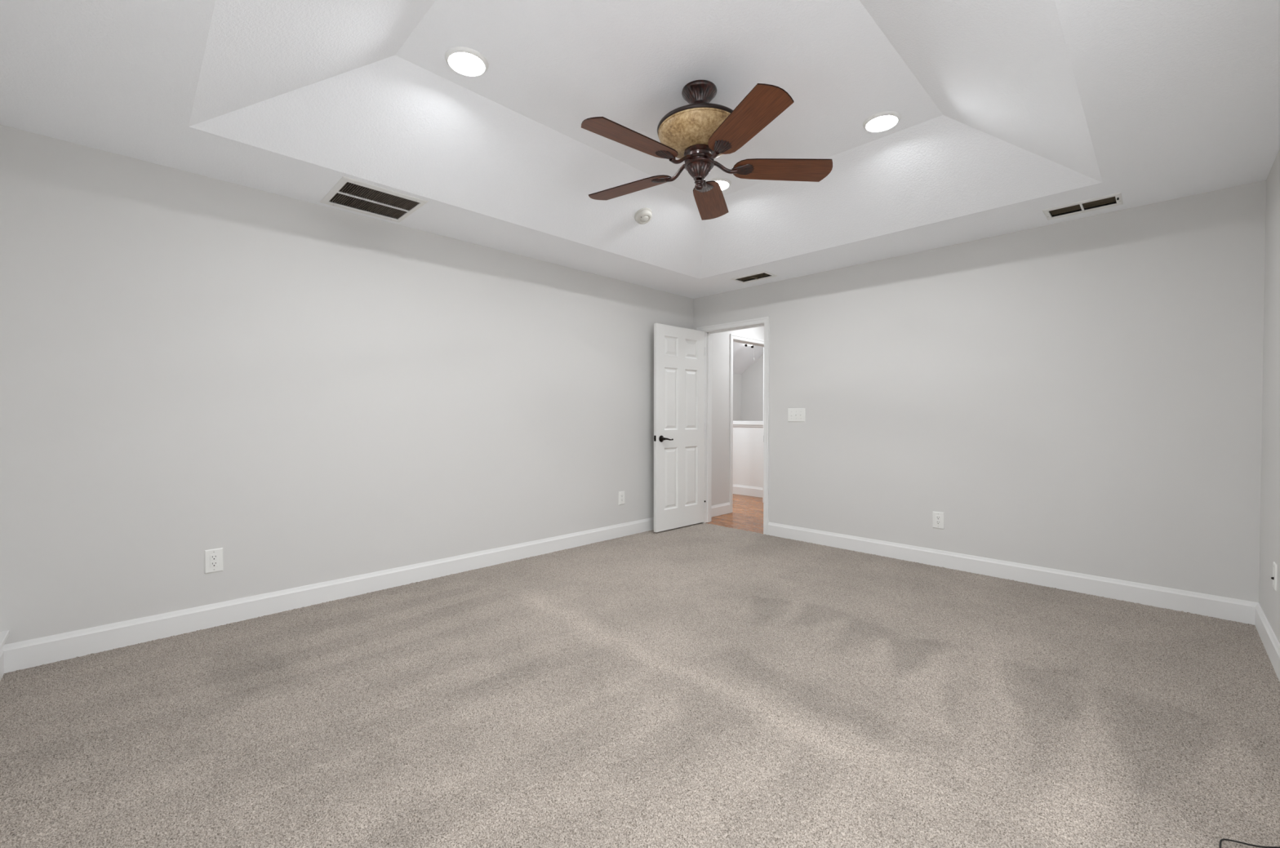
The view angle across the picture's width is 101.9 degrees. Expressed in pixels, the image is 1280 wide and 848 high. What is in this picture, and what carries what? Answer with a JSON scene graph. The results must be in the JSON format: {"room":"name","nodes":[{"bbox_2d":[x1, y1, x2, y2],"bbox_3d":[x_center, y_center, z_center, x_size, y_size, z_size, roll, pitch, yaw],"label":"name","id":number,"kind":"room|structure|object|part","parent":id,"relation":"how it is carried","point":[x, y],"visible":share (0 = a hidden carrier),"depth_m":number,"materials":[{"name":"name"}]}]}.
{"room":"empty bedroom","nodes":[
{"label":"empty bedroom","id":0,"kind":"room"},
{"bbox_2d":[0,124,764,644],"bbox_3d":[-0.143,-0.208,5.142,8.350,2.800,0.120,-1,1,-45],"label":"wall","id":1,"kind":"structure","parent":0,"point":[191,364],"depth_m":3.05,"materials":[{"name":"white paint"}]},
{"bbox_2d":[204,547,223,573],"bbox_3d":[-2.358,0.757,2.873,0.080,0.129,0.009,-1,1,-45],"label":"wall outlet","id":2,"kind":"object","parent":1,"relation":"attached to","point":[214,562],"visible":1,"depth_m":2.87,"materials":[{"name":"white plastic"}]},
{"bbox_2d":[210,560,217,567],"bbox_3d":[-2.356,0.776,2.871,0.030,0.030,0.001,-1,1,-45],"label":"socket","id":3,"kind":"object","parent":2,"relation":"attached to","point":[213,563],"depth_m":2.87,"materials":[{"name":"white plastic"}]},
{"bbox_2d":[210,554,217,560],"bbox_3d":[-2.356,0.739,2.870,0.030,0.030,0.001,-1,1,-45],"label":"socket","id":4,"kind":"object","parent":2,"relation":"attached to","point":[213,557],"depth_m":2.87,"materials":[{"name":"white plastic"}]},
{"bbox_2d":[209,553,218,568],"bbox_3d":[-2.357,0.757,2.872,0.037,0.074,0.002,-1,1,-45],"label":"receptacle","id":5,"kind":"object","parent":2,"relation":"attached to","point":[214,557],"depth_m":2.87,"materials":[{"name":"white plastic"}]},
{"bbox_2d":[2,517,653,673],"bbox_3d":[-1.149,1.043,4.071,4.911,0.127,0.014,-1,1,-45],"label":"baseboard","id":6,"kind":"structure","parent":1,"relation":"attached to","point":[23,655],"depth_m":3.04,"materials":[{"name":"white paint"}]},
{"bbox_2d":[618,491,624,505],"bbox_3d":[-0.176,0.718,5.032,0.080,0.129,0.009,-1,1,-45],"label":"wall outlet","id":7,"kind":"object","parent":1,"relation":"attached to","point":[621,494],"visible":1,"depth_m":5.03,"materials":[{"name":"white plastic"}]},
{"bbox_2d":[711,502,730,516],"bbox_3d":[0.892,1.016,6.090,0.551,0.127,0.014,-1,1,-45],"label":"baseboard","id":8,"kind":"structure","parent":1,"relation":"attached to","point":[723,508],"depth_m":6.15,"materials":[{"name":"white paint"}]},
{"bbox_2d":[728,333,764,512],"bbox_3d":[1.401,-0.010,6.662,0.996,2.165,0.136,-1,1,-45],"label":"door frame","id":9,"kind":"structure","parent":1,"relation":"attached to","point":[733,338],"depth_m":6.29,"materials":[{"name":"white paint"}]},
{"bbox_2d":[0,493,1279,847],"bbox_3d":[0.937,1.124,4.886,9.200,0.066,6.372,-1,1,-45],"label":"floor","id":10,"kind":"structure","parent":0,"point":[700,685],"depth_m":2.01,"materials":[{"name":"beige carpet"}]},
{"bbox_2d":[1218,838,1279,847],"bbox_3d":[1.561,1.138,1.337,0.697,0.004,0.128,0,1,-24],"label":"cable","id":11,"kind":"object","parent":10,"relation":"on","point":[1223,839],"visible":1,"depth_m":1.40,"materials":[{"name":"black rubber"}]},
{"bbox_2d":[0,0,1279,298],"bbox_3d":[0.237,-1.634,2.543,5.280,0.573,4.320,-1,1,-45],"label":"ceiling","id":12,"kind":"structure","parent":0,"point":[1011,111],"depth_m":2.47,"materials":[{"name":"white paint"}]},
{"bbox_2d":[320,176,428,222],"bbox_3d":[-1.623,-1.434,3.165,0.468,0.168,0.478,-1,1,-45],"label":"ceiling vent","id":13,"kind":"object","parent":12,"relation":"in","point":[348,193],"visible":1,"depth_m":3.19,"materials":[{"name":"white metal"}]},
{"bbox_2d":[444,46,488,76],"bbox_3d":[-0.799,-1.669,2.395,0.192,0.020,0.192,-1,1,-45],"label":"recessed light","id":14,"kind":"object","parent":12,"relation":"in","point":[466,61],"visible":1,"depth_m":2.39,"materials":[{"name":"white glass"}]},
{"bbox_2d":[634,207,652,224],"bbox_3d":[0.023,-1.543,3.858,0.134,0.091,0.132,0,1,-8],"label":"smoke detector","id":15,"kind":"object","parent":12,"relation":"attached to","point":[643,215],"visible":1,"depth_m":3.82,"materials":[{"name":"grey plastic"}]},
{"bbox_2d":[581,80,832,220],"bbox_3d":[0.260,-1.429,2.602,1.276,0.496,1.292,-1,1,-45],"label":"ceiling fan","id":16,"kind":"object","parent":12,"relation":"hanging from","point":[696,133],"visible":1,"depth_m":2.51,"materials":[{"name":"brown wood"}]},
{"bbox_3d":[-0.056,-1.295,2.849,0.504,0.006,0.170,1,12,33],"label":"blade","id":17,"kind":"part","parent":16,"relation":"part of","materials":[{"name":"brown wood"}]},
{"bbox_3d":[-0.033,-1.288,2.351,0.504,0.006,0.170,-1,12,-39],"label":"blade","id":18,"kind":"part","parent":16,"relation":"part of","materials":[{"name":"brown wood"}]},
{"bbox_3d":[0.298,-1.423,2.614,0.407,0.100,0.407,-1,1,-45],"label":"lamp shade","id":19,"kind":"part","parent":16,"relation":"part of","materials":[{"name":"beige glass"}]},
{"bbox_3d":[0.410,-1.298,3.025,0.170,0.006,0.504,-11,-2,15],"label":"blade","id":20,"kind":"part","parent":16,"relation":"part of","materials":[{"name":"brown wood"}]},
{"bbox_3d":[0.448,-1.286,2.219,0.170,0.006,0.504,11,-3,-20],"label":"blade","id":21,"kind":"part","parent":16,"relation":"part of","materials":[{"name":"brown wood"}]},
{"bbox_3d":[0.722,-1.292,2.636,0.504,0.006,0.170,0,-10,-3],"label":"blade","id":22,"kind":"part","parent":16,"relation":"part of","materials":[{"name":"brown wood"}]},
{"bbox_2d":[706,177,731,190],"bbox_3d":[0.545,-1.685,3.654,0.192,0.020,0.192,-1,1,-45],"label":"recessed light","id":23,"kind":"object","parent":12,"relation":"in","point":[724,183],"visible":0.52,"depth_m":3.61,"materials":[{"name":"white glass"}]},
{"bbox_2d":[729,271,777,283],"bbox_3d":[1.067,-1.433,4.877,0.226,0.135,0.374,-1,1,-45],"label":"ceiling vent","id":24,"kind":"object","parent":12,"relation":"in","point":[760,275],"visible":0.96,"depth_m":4.88,"materials":[{"name":"white metal"}]},
{"bbox_2d":[862,111,901,132],"bbox_3d":[1.340,-1.674,2.878,0.192,0.020,0.192,-1,1,-45],"label":"recessed light","id":25,"kind":"object","parent":12,"relation":"in","point":[882,121],"visible":1,"depth_m":2.87,"materials":[{"name":"white glass"}]},
{"bbox_2d":[1041,192,1123,220],"bbox_3d":[2.759,-1.406,3.238,0.231,0.140,0.367,-1,1,-45],"label":"ceiling vent","id":26,"kind":"object","parent":12,"relation":"in","point":[1115,199],"visible":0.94,"depth_m":3.24,"materials":[{"name":"white metal"}]},
{"bbox_2d":[733,426,763,487],"bbox_3d":[1.293,0.580,8.045,0.120,1.145,1.970,-1,1,-45],"label":"wall","id":27,"kind":"structure","parent":0,"point":[748,442],"depth_m":7.65,"materials":[{"name":"white paint"}]},
{"bbox_2d":[733,484,762,497],"bbox_3d":[1.245,0.982,8.004,0.014,0.142,1.970,-1,1,-45],"label":"baseboard","id":28,"kind":"structure","parent":27,"relation":"attached to","point":[754,491],"depth_m":7.64,"materials":[{"name":"white paint"}]},
{"bbox_2d":[733,421,763,426],"bbox_3d":[1.294,-0.007,8.037,0.170,0.080,1.970,-1,1,-45],"label":"trim","id":29,"kind":"structure","parent":27,"relation":"on","point":[740,424],"depth_m":7.62,"materials":[{"name":"white paint"}]},
{"bbox_2d":[733,354,763,421],"bbox_3d":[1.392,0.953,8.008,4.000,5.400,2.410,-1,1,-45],"label":"wall","id":30,"kind":"structure","parent":0,"point":[748,387],"depth_m":9.92,"materials":[{"name":"white paint"}]},
{"bbox_2d":[733,342,763,374],"bbox_3d":[1.281,-1.319,8.089,4.000,0.935,2.090,-1,1,-45],"label":"ceiling","id":31,"kind":"structure","parent":0,"point":[743,356],"depth_m":9.52,"materials":[{"name":"white paint"}]},
{"bbox_2d":[744,344,754,360],"bbox_3d":[1.960,-1.299,8.951,0.300,0.424,0.139,0,1,22],"label":"ceiling light","id":32,"kind":"object","parent":31,"relation":"hanging from","point":[745,345],"visible":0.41,"depth_m":8.96,"materials":[{"name":"black metal"}]},
{"bbox_2d":[693,180,1266,602],"bbox_3d":[2.070,-0.120,4.379,0.120,2.650,4.320,-1,1,-45],"label":"wall","id":33,"kind":"structure","parent":0,"point":[1082,395],"depth_m":3.56,"materials":[{"name":"white paint"}]},
{"bbox_2d":[653,323,706,532],"bbox_3d":[0.421,0.036,5.417,0.768,2.078,0.151,-1,1,-44],"label":"door","id":34,"kind":"structure","parent":33,"relation":"in","point":[679,353],"depth_m":5.37,"materials":[{"name":"white paint"}]},
{"bbox_3d":[0.232,0.148,5.177,0.068,0.068,0.054,-1,1,-44],"label":"handle","id":35,"kind":"part","parent":34,"relation":"part of","materials":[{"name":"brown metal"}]},
{"bbox_2d":[696,316,769,535],"bbox_3d":[0.995,0.015,5.467,0.152,2.147,0.904,-1,1,-45],"label":"door frame","id":36,"kind":"structure","parent":33,"relation":"attached to","point":[708,331],"depth_m":5.58,"materials":[{"name":"white paint"}]},
{"bbox_2d":[787,408,805,422],"bbox_3d":[1.469,-0.084,4.887,0.020,0.127,0.178,-1,1,-45],"label":"light switch","id":37,"kind":"object","parent":33,"relation":"attached to","point":[794,415],"visible":1,"depth_m":4.89,"materials":[{"name":"white plastic"}]},
{"bbox_2d":[933,511,944,528],"bbox_3d":[2.324,0.750,4.042,0.009,0.129,0.080,-1,1,-45],"label":"wall outlet","id":38,"kind":"object","parent":33,"relation":"attached to","point":[938,517],"visible":1,"depth_m":4.04,"materials":[{"name":"white plastic"}]},
{"bbox_2d":[935,515,941,525],"bbox_3d":[2.323,0.750,4.041,0.002,0.074,0.037,-1,1,-45],"label":"receptacle","id":39,"kind":"object","parent":38,"relation":"attached to","point":[938,517],"depth_m":4.04,"materials":[{"name":"white plastic"}]},
{"bbox_2d":[768,522,1258,625],"bbox_3d":[2.361,1.047,4.006,0.014,0.127,3.116,-1,1,-45],"label":"baseboard","id":40,"kind":"structure","parent":33,"relation":"attached to","point":[1193,602],"depth_m":3.57,"materials":[{"name":"white paint"}]},
{"bbox_2d":[1258,148,1279,644],"bbox_3d":[1.656,-0.073,1.016,5.200,2.650,0.120,-1,1,-45],"label":"wall","id":41,"kind":"structure","parent":0,"point":[1269,535],"depth_m":2.65,"materials":[{"name":"white paint"}]},
{"bbox_2d":[1254,603,1279,681],"bbox_3d":[1.711,1.086,1.181,4.911,0.127,0.014,-1,1,-45],"label":"baseboard","id":42,"kind":"structure","parent":41,"relation":"attached to","point":[1271,644],"depth_m":2.55,"materials":[{"name":"white paint"}]},
{"bbox_2d":[1271,561,1277,591],"bbox_3d":[3.032,0.727,2.484,0.080,0.125,0.014,-1,1,-45],"label":"cable plate","id":43,"kind":"object","parent":41,"relation":"attached to","point":[1273,578],"visible":1,"depth_m":2.46,"materials":[{"name":"white plastic"}]},
{"bbox_3d":[-1.559,-0.072,0.788,0.270,2.650,4.080,-1,1,-45],"label":"wall","id":44,"kind":"structure","parent":0,"visible":0},
{"bbox_2d":[0,648,4,681],"bbox_3d":[-1.459,1.088,0.904,0.014,0.127,4.080,-1,1,-45],"label":"baseboard","id":45,"kind":"structure","parent":44,"relation":"attached to","point":[2,652],"depth_m":2.31,"materials":[{"name":"white paint"}]},
{"bbox_2d":[0,630,9,651],"bbox_3d":[-1.507,0.975,0.855,0.180,0.025,4.080,-1,1,-45],"label":"ledge","id":46,"kind":"object","parent":44,"relation":"attached to","point":[4,635],"visible":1,"depth_m":2.29,"materials":[{"name":"white paint"}]}
]}

